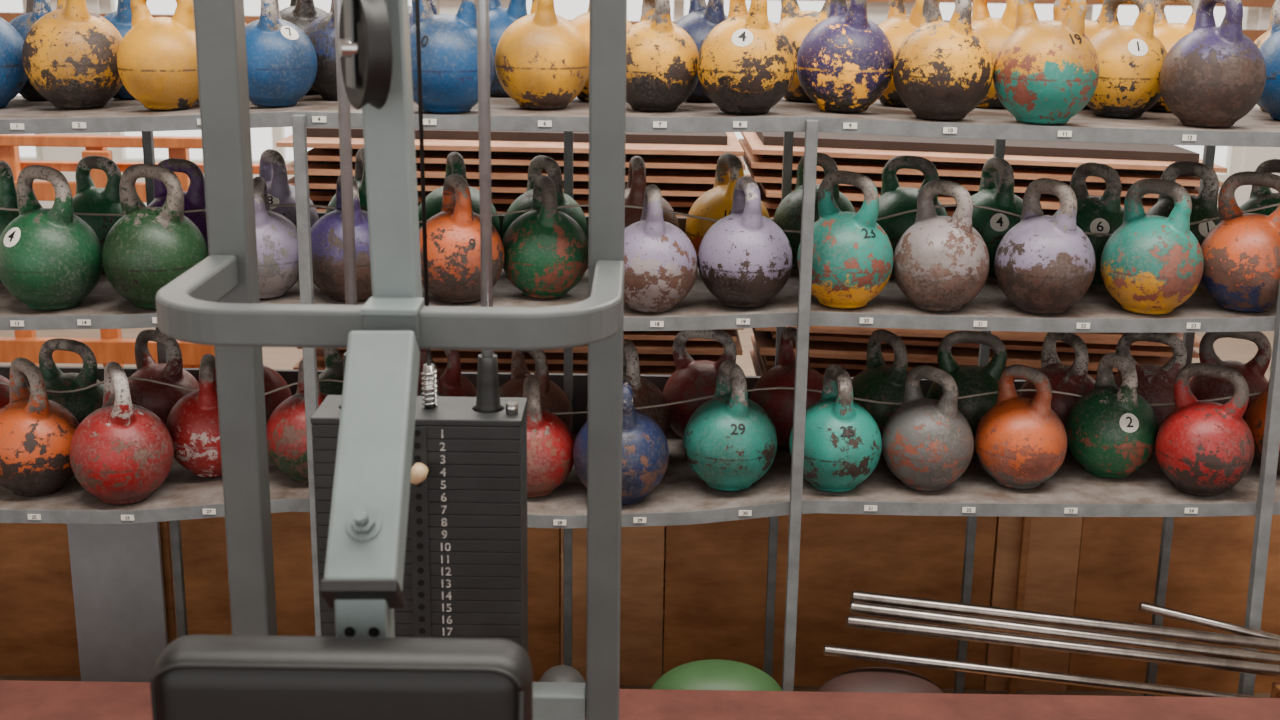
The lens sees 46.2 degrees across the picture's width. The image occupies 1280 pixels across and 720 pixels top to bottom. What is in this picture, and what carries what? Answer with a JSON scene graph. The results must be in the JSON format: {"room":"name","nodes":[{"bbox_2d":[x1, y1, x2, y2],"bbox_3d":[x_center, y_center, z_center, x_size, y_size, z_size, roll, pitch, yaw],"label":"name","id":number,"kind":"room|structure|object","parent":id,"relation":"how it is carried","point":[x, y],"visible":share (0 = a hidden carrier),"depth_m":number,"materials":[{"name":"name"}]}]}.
{"room":"gym","nodes":[
{"label":"gym","id":0,"kind":"room"},
{"bbox_2d":[0,327,1273,697],"bbox_3d":[-0.016,1.152,3.411,12.000,0.100,12.000,1,15,0],"label":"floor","id":1,"kind":"structure","parent":0,"point":[1242,350],"depth_m":7.57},
{"bbox_2d":[0,521,176,676],"bbox_3d":[-1.919,0.470,4.064,1.286,0.830,0.020,1,15,0],"label":"partition panel","id":2,"kind":"object","parent":1,"relation":"on","point":[38,632],"visible":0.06,"depth_m":4.10,"materials":[{"name":"brown wood"}]},
{"bbox_2d":[67,522,167,681],"bbox_3d":[-1.410,0.497,4.028,0.242,0.810,0.018,1,15,0],"label":"board","id":3,"kind":"object","parent":1,"relation":"on","point":[117,569],"visible":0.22,"depth_m":4.06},
{"bbox_2d":[0,134,286,367],"bbox_3d":[-2.048,-0.102,5.188,1.698,1.354,0.185,1,15,0],"label":"boards","id":4,"kind":"object","parent":1,"relation":"on","point":[110,347],"visible":0.25,"depth_m":5.08,"materials":[{"name":"brown wood"}]},
{"bbox_2d":[168,512,559,681],"bbox_3d":[-0.745,0.486,4.064,1.054,0.830,0.020,1,15,0],"label":"partition panel","id":5,"kind":"object","parent":1,"relation":"on","point":[204,547],"visible":0.06,"depth_m":4.08,"materials":[{"name":"brown wood"}]},
{"bbox_2d":[276,127,745,618],"bbox_3d":[-0.356,0.005,4.607,1.303,1.448,0.656,1,15,0],"label":"boards","id":6,"kind":"object","parent":1,"relation":"on","point":[682,165],"visible":0.16,"depth_m":4.25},
{"bbox_2d":[561,526,664,685],"bbox_3d":[-0.074,0.498,4.057,0.279,0.830,0.020,1,15,0],"label":"partition panel","id":7,"kind":"object","parent":1,"relation":"on","point":[642,547],"visible":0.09,"depth_m":4.09,"materials":[{"name":"brown wood"}]},
{"bbox_2d":[0,94,1279,695],"bbox_3d":[-0.155,0.221,3.515,3.585,1.640,0.640,1,15,0],"label":"rack","id":8,"kind":"object","parent":1,"relation":"on","point":[681,497],"visible":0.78,"depth_m":3.24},
{"bbox_2d":[0,375,9,408],"bbox_3d":[-1.582,0.084,3.588,0.203,0.285,0.203,13,19,38],"label":"kettlebell","id":9,"kind":"object","parent":8,"relation":"on","point":[4,389],"depth_m":3.56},
{"bbox_2d":[0,161,18,281],"bbox_3d":[-1.467,-0.323,3.479,0.203,0.275,0.203,-8,17,-29],"label":"kettlebell","id":10,"kind":"object","parent":8,"relation":"on","point":[8,195],"depth_m":3.40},
{"bbox_2d":[0,17,26,107],"bbox_3d":[-1.448,-0.696,3.266,0.214,0.289,0.214,-5,16,-19],"label":"kettlebell","id":11,"kind":"object","parent":8,"relation":"on","point":[13,77],"depth_m":3.24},
{"bbox_2d":[9,0,51,100],"bbox_3d":[-1.381,-0.741,3.461,0.203,0.275,0.203,-8,17,-29],"label":"kettlebell","id":12,"kind":"object","parent":8,"relation":"on","point":[35,9],"depth_m":3.40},
{"bbox_2d":[0,357,79,496],"bbox_3d":[-1.353,0.146,3.337,0.216,0.302,0.216,-11,19,-38],"label":"kettlebell","id":13,"kind":"object","parent":8,"relation":"on","point":[36,431],"depth_m":3.27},
{"bbox_2d":[0,165,102,309],"bbox_3d":[-1.261,-0.263,3.194,0.215,0.302,0.215,11,18,34],"label":"kettlebell","id":14,"kind":"object","parent":8,"relation":"on","point":[51,258],"depth_m":3.13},
{"bbox_2d":[39,338,103,422],"bbox_3d":[-1.362,0.088,3.588,0.203,0.285,0.203,6,16,19],"label":"kettlebell","id":15,"kind":"object","parent":8,"relation":"on","point":[81,404],"depth_m":3.54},
{"bbox_2d":[22,0,122,108],"bbox_3d":[-1.223,-0.695,3.244,0.217,0.293,0.217,-8,17,-29],"label":"kettlebell","id":16,"kind":"object","parent":8,"relation":"on","point":[69,54],"depth_m":3.18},
{"bbox_2d":[73,155,122,273],"bbox_3d":[-1.279,-0.347,3.565,0.203,0.275,0.203,9,17,29],"label":"kettlebell","id":17,"kind":"object","parent":8,"relation":"on","point":[88,198],"depth_m":3.50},
{"bbox_2d":[103,0,134,98],"bbox_3d":[-1.179,-0.744,3.459,0.203,0.275,0.203,-5,16,-19],"label":"kettlebell","id":18,"kind":"object","parent":8,"relation":"on","point":[121,18],"depth_m":3.38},
{"bbox_2d":[69,362,173,503],"bbox_3d":[-1.139,0.157,3.290,0.218,0.305,0.218,-7,17,-27],"label":"kettlebell","id":19,"kind":"object","parent":8,"relation":"on","point":[122,451],"depth_m":3.22,"materials":[{"name":"red paint"}]},
{"bbox_2d":[102,163,207,308],"bbox_3d":[-1.029,-0.265,3.177,0.214,0.300,0.214,9,17,27],"label":"kettlebell","id":20,"kind":"object","parent":8,"relation":"on","point":[147,248],"depth_m":3.11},
{"bbox_2d":[117,0,198,109],"bbox_3d":[-1.005,-0.665,3.169,0.194,0.263,0.194,3,15,10],"label":"kettlebell","id":21,"kind":"object","parent":8,"relation":"on","point":[157,58],"depth_m":3.11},
{"bbox_2d":[128,329,198,424],"bbox_3d":[-1.174,0.066,3.675,0.203,0.285,0.203,11,18,34],"label":"kettlebell","id":22,"kind":"object","parent":8,"relation":"on","point":[160,399],"depth_m":3.61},
{"bbox_2d":[147,158,208,255],"bbox_3d":[-1.062,-0.329,3.476,0.203,0.275,0.203,8,16,24],"label":"kettlebell","id":23,"kind":"object","parent":8,"relation":"on","point":[194,198],"depth_m":3.42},
{"bbox_2d":[166,354,221,476],"bbox_3d":[-0.980,0.124,3.426,0.203,0.274,0.203,-2,15,-12],"label":"kettlebell","id":24,"kind":"object","parent":8,"relation":"on","point":[192,423],"depth_m":3.35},
{"bbox_2d":[253,176,298,298],"bbox_3d":[-0.815,-0.265,3.225,0.189,0.256,0.189,-2,15,-10],"label":"kettlebell","id":25,"kind":"object","parent":8,"relation":"on","point":[276,235],"depth_m":3.17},
{"bbox_2d":[263,365,291,425],"bbox_3d":[-0.944,0.064,3.618,0.203,0.285,0.203,-8,17,-29],"label":"kettlebell","id":26,"kind":"object","parent":8,"relation":"on","point":[273,380],"depth_m":3.58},
{"bbox_2d":[245,0,317,106],"bbox_3d":[-0.775,-0.662,3.155,0.185,0.251,0.185,-2,15,-10],"label":"kettlebell","id":27,"kind":"object","parent":8,"relation":"on","point":[282,64],"depth_m":3.10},
{"bbox_2d":[259,149,318,226],"bbox_3d":[-0.866,-0.361,3.560,0.203,0.275,0.203,-8,17,-29],"label":"kettlebell","id":28,"kind":"object","parent":8,"relation":"on","point":[272,166],"depth_m":3.49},
{"bbox_2d":[266,359,327,482],"bbox_3d":[-0.733,0.132,3.340,0.201,0.271,0.201,-5,16,-19],"label":"kettlebell","id":29,"kind":"object","parent":8,"relation":"on","point":[286,425],"depth_m":3.27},
{"bbox_2d":[280,0,326,93],"bbox_3d":[-0.775,-0.755,3.455,0.203,0.275,0.203,-5,16,-19],"label":"kettlebell","id":30,"kind":"object","parent":8,"relation":"on","point":[300,13],"depth_m":3.38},
{"bbox_2d":[304,0,337,99],"bbox_3d":[-0.656,-0.707,3.299,0.194,0.263,0.194,-3,15,-14],"label":"kettlebell","id":31,"kind":"object","parent":8,"relation":"on","point":[321,31],"depth_m":3.23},
{"bbox_2d":[319,348,342,394],"bbox_3d":[-0.694,0.063,3.579,0.203,0.285,0.203,13,19,38],"label":"kettlebell","id":32,"kind":"object","parent":8,"relation":"on","point":[333,360],"depth_m":3.53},
{"bbox_2d":[311,175,371,300],"bbox_3d":[-0.622,-0.265,3.205,0.197,0.266,0.197,-5,16,-19],"label":"kettlebell","id":33,"kind":"object","parent":8,"relation":"on","point":[327,232],"depth_m":3.14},
{"bbox_2d":[325,148,367,213],"bbox_3d":[-0.647,-0.364,3.558,0.203,0.275,0.203,-5,16,-19],"label":"kettlebell","id":34,"kind":"object","parent":8,"relation":"on","point":[360,175],"depth_m":3.50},
{"bbox_2d":[417,349,476,396],"bbox_3d":[-0.479,0.080,3.583,0.203,0.285,0.203,-11,19,-38],"label":"kettlebell","id":35,"kind":"object","parent":8,"relation":"on","point":[451,383],"depth_m":3.52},
{"bbox_2d":[410,0,494,112],"bbox_3d":[-0.399,-0.646,3.074,0.201,0.272,0.201,5,15,14],"label":"kettlebell","id":36,"kind":"object","parent":8,"relation":"on","point":[449,56],"depth_m":3.01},
{"bbox_2d":[418,152,499,232],"bbox_3d":[-0.435,-0.355,3.560,0.203,0.275,0.203,-3,15,-14],"label":"kettlebell","id":37,"kind":"object","parent":8,"relation":"on","point":[455,164],"depth_m":3.50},
{"bbox_2d":[419,174,503,302],"bbox_3d":[-0.393,-0.264,3.233,0.201,0.271,0.201,-5,16,-21],"label":"kettlebell","id":38,"kind":"object","parent":8,"relation":"on","point":[453,234],"depth_m":3.16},
{"bbox_2d":[489,0,527,96],"bbox_3d":[-0.310,-0.748,3.455,0.203,0.275,0.203,-11,19,-38],"label":"kettlebell","id":39,"kind":"object","parent":8,"relation":"on","point":[500,18],"depth_m":3.39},
{"bbox_2d":[499,350,571,429],"bbox_3d":[-0.263,0.094,3.586,0.203,0.285,0.203,-8,17,-29],"label":"kettlebell","id":40,"kind":"object","parent":8,"relation":"on","point":[553,399],"depth_m":3.54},
{"bbox_2d":[495,0,588,109],"bbox_3d":[-0.206,-0.674,3.182,0.204,0.276,0.204,-2,15,-10],"label":"kettlebell","id":41,"kind":"object","parent":8,"relation":"on","point":[542,58],"depth_m":3.12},
{"bbox_2d":[502,175,587,298],"bbox_3d":[-0.210,-0.274,3.311,0.197,0.266,0.197,-3,15,-14],"label":"kettlebell","id":42,"kind":"object","parent":8,"relation":"on","point":[546,250],"depth_m":3.25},
{"bbox_2d":[502,155,587,236],"bbox_3d":[-0.226,-0.346,3.562,0.203,0.275,0.203,-8,17,-29],"label":"kettlebell","id":43,"kind":"object","parent":8,"relation":"on","point":[523,202],"depth_m":3.51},
{"bbox_2d":[523,376,574,496],"bbox_3d":[-0.242,0.168,3.352,0.195,0.264,0.195,-1,15,-8],"label":"kettlebell","id":44,"kind":"object","parent":8,"relation":"on","point":[550,442],"depth_m":3.29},
{"bbox_2d":[570,0,631,101],"bbox_3d":[-0.089,-0.722,3.368,0.203,0.275,0.203,-2,15,-10],"label":"kettlebell","id":45,"kind":"object","parent":8,"relation":"on","point":[581,21],"depth_m":3.32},
{"bbox_2d":[573,372,668,504],"bbox_3d":[-0.042,0.168,3.305,0.212,0.287,0.212,-2,15,-10],"label":"kettlebell","id":46,"kind":"object","parent":8,"relation":"on","point":[645,451],"depth_m":3.24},
{"bbox_2d":[586,339,669,436],"bbox_3d":[-0.028,0.094,3.585,0.203,0.285,0.203,-2,15,-10],"label":"kettlebell","id":47,"kind":"object","parent":8,"relation":"on","point":[645,393],"depth_m":3.52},
{"bbox_2d":[0,266,1276,332],"bbox_3d":[-0.149,-0.155,3.421,3.467,0.078,0.590,1,15,0],"label":"shelf","id":48,"kind":"object","parent":8,"relation":"attached to","point":[1097,311],"depth_m":3.16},
{"bbox_2d":[0,430,1279,514],"bbox_3d":[-0.155,0.247,3.528,3.585,0.098,0.590,1,15,0],"label":"shelf","id":49,"kind":"object","parent":8,"relation":"attached to","point":[1072,490],"depth_m":3.30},
{"bbox_2d":[0,94,1279,146],"bbox_3d":[-0.142,-0.539,3.318,3.356,0.066,0.590,1,15,0],"label":"shelf","id":50,"kind":"object","parent":8,"relation":"attached to","point":[1257,128],"depth_m":3.03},
{"bbox_2d":[625,156,678,227],"bbox_3d":[-0.008,-0.345,3.561,0.203,0.275,0.203,0,15,-5],"label":"kettlebell","id":51,"kind":"object","parent":8,"relation":"on","point":[636,183],"depth_m":3.48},
{"bbox_2d":[624,184,697,312],"bbox_3d":[0.026,-0.239,3.181,0.195,0.264,0.195,0,15,-5],"label":"kettlebell","id":52,"kind":"object","parent":8,"relation":"on","point":[661,262],"depth_m":3.11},
{"bbox_2d":[626,0,698,111],"bbox_3d":[0.032,-0.658,3.158,0.193,0.261,0.193,-3,15,-14],"label":"kettlebell","id":53,"kind":"object","parent":8,"relation":"on","point":[661,57],"depth_m":3.09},
{"bbox_2d":[663,329,736,438],"bbox_3d":[0.156,0.059,3.668,0.203,0.285,0.203,6,16,19],"label":"kettlebell","id":54,"kind":"object","parent":8,"relation":"on","point":[691,379],"depth_m":3.61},
{"bbox_2d":[674,0,727,101],"bbox_3d":[0.148,-0.722,3.367,0.203,0.275,0.203,-5,16,-19],"label":"kettlebell","id":55,"kind":"object","parent":8,"relation":"on","point":[701,18],"depth_m":3.30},
{"bbox_2d":[686,153,769,257],"bbox_3d":[0.210,-0.352,3.558,0.203,0.275,0.203,-3,15,-14],"label":"kettlebell","id":56,"kind":"object","parent":8,"relation":"on","point":[716,203],"depth_m":3.50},
{"bbox_2d":[683,360,776,490],"bbox_3d":[0.202,0.143,3.334,0.209,0.283,0.209,-3,15,-14],"label":"kettlebell","id":57,"kind":"object","parent":8,"relation":"on","point":[730,441],"depth_m":3.27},
{"bbox_2d":[698,176,791,307],"bbox_3d":[0.225,-0.253,3.188,0.201,0.272,0.201,-2,15,-10],"label":"kettlebell","id":58,"kind":"object","parent":8,"relation":"on","point":[745,258],"depth_m":3.12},
{"bbox_2d":[697,0,794,113],"bbox_3d":[0.220,-0.649,3.092,0.202,0.274,0.202,-5,16,-19],"label":"kettlebell","id":59,"kind":"object","parent":8,"relation":"on","point":[746,63],"depth_m":3.03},
{"bbox_2d":[750,327,823,449],"bbox_3d":[0.365,0.065,3.576,0.203,0.285,0.203,-2,15,-12],"label":"kettlebell","id":60,"kind":"object","parent":8,"relation":"on","point":[778,403],"depth_m":3.52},
{"bbox_2d":[777,0,829,101],"bbox_3d":[0.380,-0.721,3.366,0.203,0.275,0.203,9,17,29],"label":"kettlebell","id":61,"kind":"object","parent":8,"relation":"on","point":[795,23],"depth_m":3.31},
{"bbox_2d":[773,152,855,268],"bbox_3d":[0.418,-0.354,3.557,0.203,0.275,0.203,-8,17,-29],"label":"kettlebell","id":62,"kind":"object","parent":8,"relation":"on","point":[788,215],"depth_m":3.50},
{"bbox_2d":[789,364,881,491],"bbox_3d":[0.431,0.147,3.296,0.202,0.274,0.202,-2,15,-10],"label":"kettlebell","id":63,"kind":"object","parent":8,"relation":"on","point":[843,443],"depth_m":3.23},
{"bbox_2d":[797,0,893,111],"bbox_3d":[0.434,-0.664,3.156,0.204,0.276,0.204,-3,15,-14],"label":"kettlebell","id":64,"kind":"object","parent":8,"relation":"on","point":[845,62],"depth_m":3.09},
{"bbox_2d":[797,170,893,308],"bbox_3d":[0.436,-0.257,3.174,0.203,0.285,0.203,-11,19,-38],"label":"kettlebell","id":65,"kind":"object","parent":8,"relation":"on","point":[853,258],"depth_m":3.11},
{"bbox_2d":[852,329,925,451],"bbox_3d":[0.585,0.070,3.576,0.203,0.285,0.203,-5,16,-19],"label":"kettlebell","id":66,"kind":"object","parent":8,"relation":"on","point":[882,382],"depth_m":3.50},
{"bbox_2d":[878,0,923,106],"bbox_3d":[0.599,-0.712,3.368,0.203,0.275,0.203,-5,16,-19],"label":"kettlebell","id":67,"kind":"object","parent":8,"relation":"on","point":[898,25],"depth_m":3.31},
{"bbox_2d":[876,155,947,272],"bbox_3d":[0.636,-0.347,3.558,0.203,0.275,0.203,11,18,34],"label":"kettlebell","id":68,"kind":"object","parent":8,"relation":"on","point":[894,199],"depth_m":3.50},
{"bbox_2d":[882,365,973,490],"bbox_3d":[0.638,0.147,3.317,0.201,0.272,0.201,-11,19,-38],"label":"kettlebell","id":69,"kind":"object","parent":8,"relation":"on","point":[927,443],"depth_m":3.25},
{"bbox_2d":[893,180,988,311],"bbox_3d":[0.640,-0.244,3.177,0.201,0.272,0.201,-11,19,-37],"label":"kettlebell","id":70,"kind":"object","parent":8,"relation":"on","point":[941,263],"depth_m":3.11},
{"bbox_2d":[893,0,993,119],"bbox_3d":[0.628,-0.638,3.094,0.204,0.277,0.204,-6,16,-24],"label":"kettlebell","id":71,"kind":"object","parent":8,"relation":"on","point":[943,69],"depth_m":3.03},
{"bbox_2d":[926,331,1006,450],"bbox_3d":[0.788,0.070,3.588,0.203,0.285,0.203,5,15,14],"label":"kettlebell","id":72,"kind":"object","parent":8,"relation":"on","point":[969,379],"depth_m":3.54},
{"bbox_2d":[971,0,1017,107],"bbox_3d":[0.801,-0.713,3.398,0.203,0.275,0.203,-8,17,-29],"label":"kettlebell","id":73,"kind":"object","parent":8,"relation":"on","point":[995,31],"depth_m":3.33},
{"bbox_2d":[971,157,1022,275],"bbox_3d":[0.842,-0.342,3.559,0.203,0.275,0.203,-2,15,-10],"label":"kettlebell","id":74,"kind":"object","parent":8,"relation":"on","point":[992,226],"depth_m":3.48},
{"bbox_2d":[975,364,1066,488],"bbox_3d":[0.849,0.145,3.333,0.200,0.271,0.200,-9,18,-34],"label":"kettlebell","id":75,"kind":"object","parent":8,"relation":"on","point":[1020,442],"depth_m":3.27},
{"bbox_2d":[994,178,1095,314],"bbox_3d":[0.860,-0.243,3.176,0.208,0.281,0.208,-7,17,-27],"label":"kettlebell","id":76,"kind":"object","parent":8,"relation":"on","point":[1044,264],"depth_m":3.11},
{"bbox_2d":[993,0,1099,124],"bbox_3d":[0.835,-0.632,3.075,0.211,0.286,0.211,13,19,38],"label":"kettlebell","id":77,"kind":"object","parent":8,"relation":"on","point":[1046,71],"depth_m":3.01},
{"bbox_2d":[1018,332,1095,450],"bbox_3d":[1.011,0.069,3.593,0.203,0.285,0.203,-5,16,-19],"label":"kettlebell","id":78,"kind":"object","parent":8,"relation":"on","point":[1074,379],"depth_m":3.52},
{"bbox_2d":[1053,0,1117,108],"bbox_3d":[1.019,-0.722,3.457,0.203,0.275,0.203,6,16,19],"label":"kettlebell","id":79,"kind":"object","parent":8,"relation":"on","point":[1060,7],"depth_m":3.43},
{"bbox_2d":[1053,162,1123,284],"bbox_3d":[1.047,-0.318,3.471,0.203,0.275,0.203,-8,17,-29],"label":"kettlebell","id":80,"kind":"object","parent":8,"relation":"on","point":[1095,214],"depth_m":3.40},
{"bbox_2d":[1065,353,1158,477],"bbox_3d":[1.074,0.123,3.403,0.205,0.277,0.205,-2,15,-12],"label":"kettlebell","id":81,"kind":"object","parent":8,"relation":"on","point":[1111,430],"depth_m":3.34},
{"bbox_2d":[1087,0,1166,117],"bbox_3d":[1.052,-0.667,3.264,0.200,0.271,0.200,-8,17,-29],"label":"kettlebell","id":82,"kind":"object","parent":8,"relation":"on","point":[1131,58],"depth_m":3.20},
{"bbox_2d":[1114,333,1186,427],"bbox_3d":[1.215,0.067,3.592,0.203,0.285,0.203,8,16,24],"label":"kettlebell","id":83,"kind":"object","parent":8,"relation":"on","point":[1155,382],"depth_m":3.53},
{"bbox_2d":[1100,178,1203,314],"bbox_3d":[1.087,-0.243,3.175,0.208,0.281,0.208,-14,21,-43],"label":"kettlebell","id":84,"kind":"object","parent":8,"relation":"on","point":[1151,264],"depth_m":3.11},
{"bbox_2d":[1149,0,1199,112],"bbox_3d":[1.221,-0.708,3.429,0.203,0.275,0.203,-11,19,-38],"label":"kettlebell","id":85,"kind":"object","parent":8,"relation":"on","point":[1167,33],"depth_m":3.38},
{"bbox_2d":[1146,161,1219,245],"bbox_3d":[1.262,-0.321,3.470,0.203,0.275,0.203,-11,19,-38],"label":"kettlebell","id":86,"kind":"object","parent":8,"relation":"on","point":[1204,205],"depth_m":3.40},
{"bbox_2d":[1155,363,1253,495],"bbox_3d":[1.240,0.148,3.282,0.204,0.285,0.204,13,19,38],"label":"kettlebell","id":87,"kind":"object","parent":8,"relation":"on","point":[1205,448],"depth_m":3.22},
{"bbox_2d":[1159,0,1265,127],"bbox_3d":[1.192,-0.628,3.114,0.208,0.281,0.208,-2,15,-10],"label":"kettlebell","id":88,"kind":"object","parent":8,"relation":"on","point":[1213,76],"depth_m":3.05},
{"bbox_2d":[1189,331,1271,418],"bbox_3d":[1.419,0.059,3.601,0.203,0.285,0.203,8,16,24],"label":"kettlebell","id":89,"kind":"object","parent":8,"relation":"on","point":[1253,371],"depth_m":3.55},
{"bbox_2d":[1201,171,1279,311],"bbox_3d":[1.297,-0.253,3.178,0.208,0.291,0.208,-14,21,-43],"label":"kettlebell","id":90,"kind":"object","parent":8,"relation":"on","point":[1241,254],"depth_m":3.13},
{"bbox_2d":[1240,159,1279,215],"bbox_3d":[1.470,-0.325,3.468,0.203,0.275,0.203,-8,17,-29],"label":"kettlebell","id":91,"kind":"object","parent":8,"relation":"on","point":[1260,196],"depth_m":3.45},
{"bbox_2d":[1244,366,1279,473],"bbox_3d":[1.480,0.115,3.388,0.208,0.282,0.208,-8,17,-29],"label":"kettlebell","id":92,"kind":"object","parent":8,"relation":"on","point":[1255,416],"depth_m":3.37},
{"bbox_2d":[1254,0,1276,111],"bbox_3d":[1.502,-0.711,3.458,0.203,0.275,0.203,-5,16,-19],"label":"kettlebell","id":93,"kind":"object","parent":8,"relation":"on","point":[1259,41],"depth_m":3.46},
{"bbox_2d":[1258,0,1279,120],"bbox_3d":[1.447,-0.667,3.263,0.213,0.289,0.214,9,17,29],"label":"kettlebell","id":94,"kind":"object","parent":8,"relation":"on","point":[1269,100],"depth_m":3.24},
{"bbox_2d":[0,680,1279,719],"bbox_3d":[-0.022,1.587,0.546,10.000,0.529,5.240,1,15,0],"label":"floor","id":95,"kind":"structure","parent":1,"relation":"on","point":[19,699],"depth_m":2.94,"materials":[{"name":"rubber"}]},
{"bbox_2d":[150,0,626,719],"bbox_3d":[-0.314,-0.103,1.862,0.591,2.052,1.250,1,15,0],"label":"machine","id":96,"kind":"object","parent":95,"relation":"on","point":[421,501],"visible":1,"depth_m":2.02,"materials":[{"name":"grey paint"}]},
{"bbox_2d":[346,507,381,540],"bbox_3d":[-0.299,0.178,1.623,0.038,0.030,0.028,1,15,0],"label":"bolt","id":97,"kind":"object","parent":96,"relation":"in","point":[362,523],"depth_m":1.62,"materials":[{"name":"grey paint"}]},
{"bbox_2d":[663,513,996,688],"bbox_3d":[0.514,0.504,4.064,0.888,0.830,0.020,1,15,0],"label":"partition panel","id":98,"kind":"object","parent":1,"relation":"on","point":[716,572],"visible":0.34,"depth_m":4.08,"materials":[{"name":"brown wood"}]},
{"bbox_2d":[818,667,943,692],"bbox_3d":[0.512,0.721,3.170,0.300,0.128,0.200,1,15,0],"label":"exercise ball","id":99,"kind":"object","parent":1,"relation":"on","point":[868,679],"visible":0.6,"depth_m":3.14,"materials":[{"name":"rubber"}]},
{"bbox_2d":[739,132,1227,602],"bbox_3d":[0.962,0.024,4.607,1.322,1.438,0.658,1,15,0],"label":"boards","id":100,"kind":"object","parent":1,"relation":"on","point":[961,161],"visible":0.12,"depth_m":4.26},
{"bbox_2d":[984,516,1082,691],"bbox_3d":[1.074,0.514,4.057,0.224,0.830,0.020,1,15,0],"label":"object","id":101,"kind":"structure","parent":1,"relation":"on","point":[1054,543],"depth_m":4.07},
{"bbox_2d":[1008,517,1031,693],"bbox_3d":[1.029,0.523,4.021,0.020,0.830,0.020,1,15,0],"label":"batten","id":102,"kind":"object","parent":101,"relation":"attached to","point":[1026,521],"depth_m":4.03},
{"bbox_2d":[1066,515,1279,692],"bbox_3d":[1.764,0.521,4.064,1.147,0.830,0.020,1,15,0],"label":"partition panel","id":103,"kind":"object","parent":1,"relation":"on","point":[1210,562],"visible":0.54,"depth_m":4.08,"materials":[{"name":"brown wood"}]},
{"bbox_2d":[1270,682,1279,697],"bbox_3d":[1.547,0.941,3.215,0.360,0.449,0.200,1,15,0],"label":"crate","id":104,"kind":"object","parent":1,"relation":"on","point":[1275,691],"visible":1,"depth_m":3.24,"materials":[{"name":"brown wood"}]},
{"bbox_2d":[823,645,1267,697],"bbox_3d":[0.925,0.669,3.127,1.081,0.101,0.022,2,15,5],"label":"bar","id":105,"kind":"object","parent":104,"relation":"on","point":[836,651],"visible":1,"depth_m":3.13,"materials":[{"name":"metal"}]},
{"bbox_2d":[846,615,1279,676],"bbox_3d":[1.133,0.627,3.138,1.396,0.129,0.025,2,15,4],"label":"bar","id":106,"kind":"object","parent":104,"relation":"on","point":[972,635],"visible":1,"depth_m":3.14,"materials":[{"name":"metal"}]},
{"bbox_2d":[849,601,1279,664],"bbox_3d":[1.148,0.610,3.175,1.404,0.143,0.026,2,15,4],"label":"bar","id":107,"kind":"object","parent":104,"relation":"on","point":[870,609],"visible":0.99,"depth_m":3.18,"materials":[{"name":"metal"}]},
{"bbox_2d":[851,590,1279,651],"bbox_3d":[1.157,0.586,3.200,1.407,0.134,0.025,2,15,4],"label":"bar","id":108,"kind":"object","parent":104,"relation":"on","point":[857,596],"visible":1,"depth_m":3.20,"materials":[{"name":"metal"}]},
{"bbox_2d":[1139,602,1279,639],"bbox_3d":[1.304,0.584,3.215,0.457,0.100,0.020,3,15,9],"label":"bar","id":109,"kind":"object","parent":108,"relation":"on","point":[1145,607],"visible":1,"depth_m":3.22,"materials":[{"name":"metal"}]},
{"bbox_3d":[0.337,0.960,3.234,1.900,0.370,0.230,1,15,0],"label":"bench","id":110,"kind":"object","parent":1,"relation":"on","visible":0},
{"bbox_2d":[539,665,585,682],"bbox_3d":[-0.165,0.711,3.170,0.124,0.129,0.140,1,15,0],"label":"dome","id":111,"kind":"object","parent":110,"relation":"on","point":[559,673],"visible":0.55,"depth_m":3.14,"materials":[{"name":"metal"}]},
{"bbox_2d":[651,659,782,690],"bbox_3d":[0.163,0.710,3.168,0.304,0.140,0.200,1,15,0],"label":"dome","id":112,"kind":"object","parent":110,"relation":"on","point":[711,674],"visible":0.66,"depth_m":3.13,"materials":[{"name":"rubber"}]},
{"bbox_2d":[34,0,1279,207],"bbox_3d":[0.034,-2.461,8.762,12.000,4.130,0.200,1,15,0],"label":"wall","id":113,"kind":"structure","parent":0,"point":[877,12],"depth_m":8.97,"materials":[{"name":"paint"}]},
{"bbox_2d":[100,0,125,158],"bbox_3d":[-3.135,-2.491,8.750,0.060,2.750,0.070,1,15,0],"label":"mullion","id":114,"kind":"object","parent":113,"relation":"attached to","point":[107,6],"visible":0.02,"depth_m":9.01,"materials":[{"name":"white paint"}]},
{"bbox_2d":[113,158,293,163],"bbox_3d":[-2.184,-1.177,9.091,2.000,0.060,0.070,1,15,0],"label":"frame bar","id":115,"kind":"object","parent":113,"relation":"attached to","point":[125,159],"visible":0.07,"depth_m":9.05,"materials":[{"name":"white paint"}]},
{"bbox_2d":[272,3,285,159],"bbox_3d":[-2.166,-2.478,8.750,0.060,2.750,0.070,1,15,0],"label":"mullion","id":116,"kind":"object","parent":113,"relation":"attached to","point":[278,133],"visible":0.02,"depth_m":9.02,"materials":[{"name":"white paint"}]},
{"bbox_2d":[0,12,1267,41],"bbox_3d":[0.027,-1.925,8.734,11.800,0.090,0.070,1,15,0],"label":"trim","id":117,"kind":"structure","parent":113,"relation":"attached to","point":[1253,35],"depth_m":8.69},
{"bbox_2d":[673,0,683,21],"bbox_3d":[0.234,-2.444,8.750,0.060,2.750,0.070,1,15,0],"label":"mullion","id":118,"kind":"object","parent":113,"relation":"attached to","point":[678,4],"visible":0.02,"depth_m":8.82,"materials":[{"name":"white paint"}]},
{"bbox_2d":[797,0,1274,6],"bbox_3d":[0.030,-2.119,8.682,11.800,0.050,0.070,1,15,0],"label":"trim","id":119,"kind":"structure","parent":113,"relation":"attached to","point":[1246,3],"depth_m":8.65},
{"bbox_2d":[1225,7,1258,174],"bbox_3d":[3.604,-2.397,8.750,0.060,2.750,0.070,1,15,0],"label":"mullion","id":120,"kind":"object","parent":113,"relation":"attached to","point":[1250,14],"visible":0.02,"depth_m":9.01,"materials":[{"name":"white paint"}]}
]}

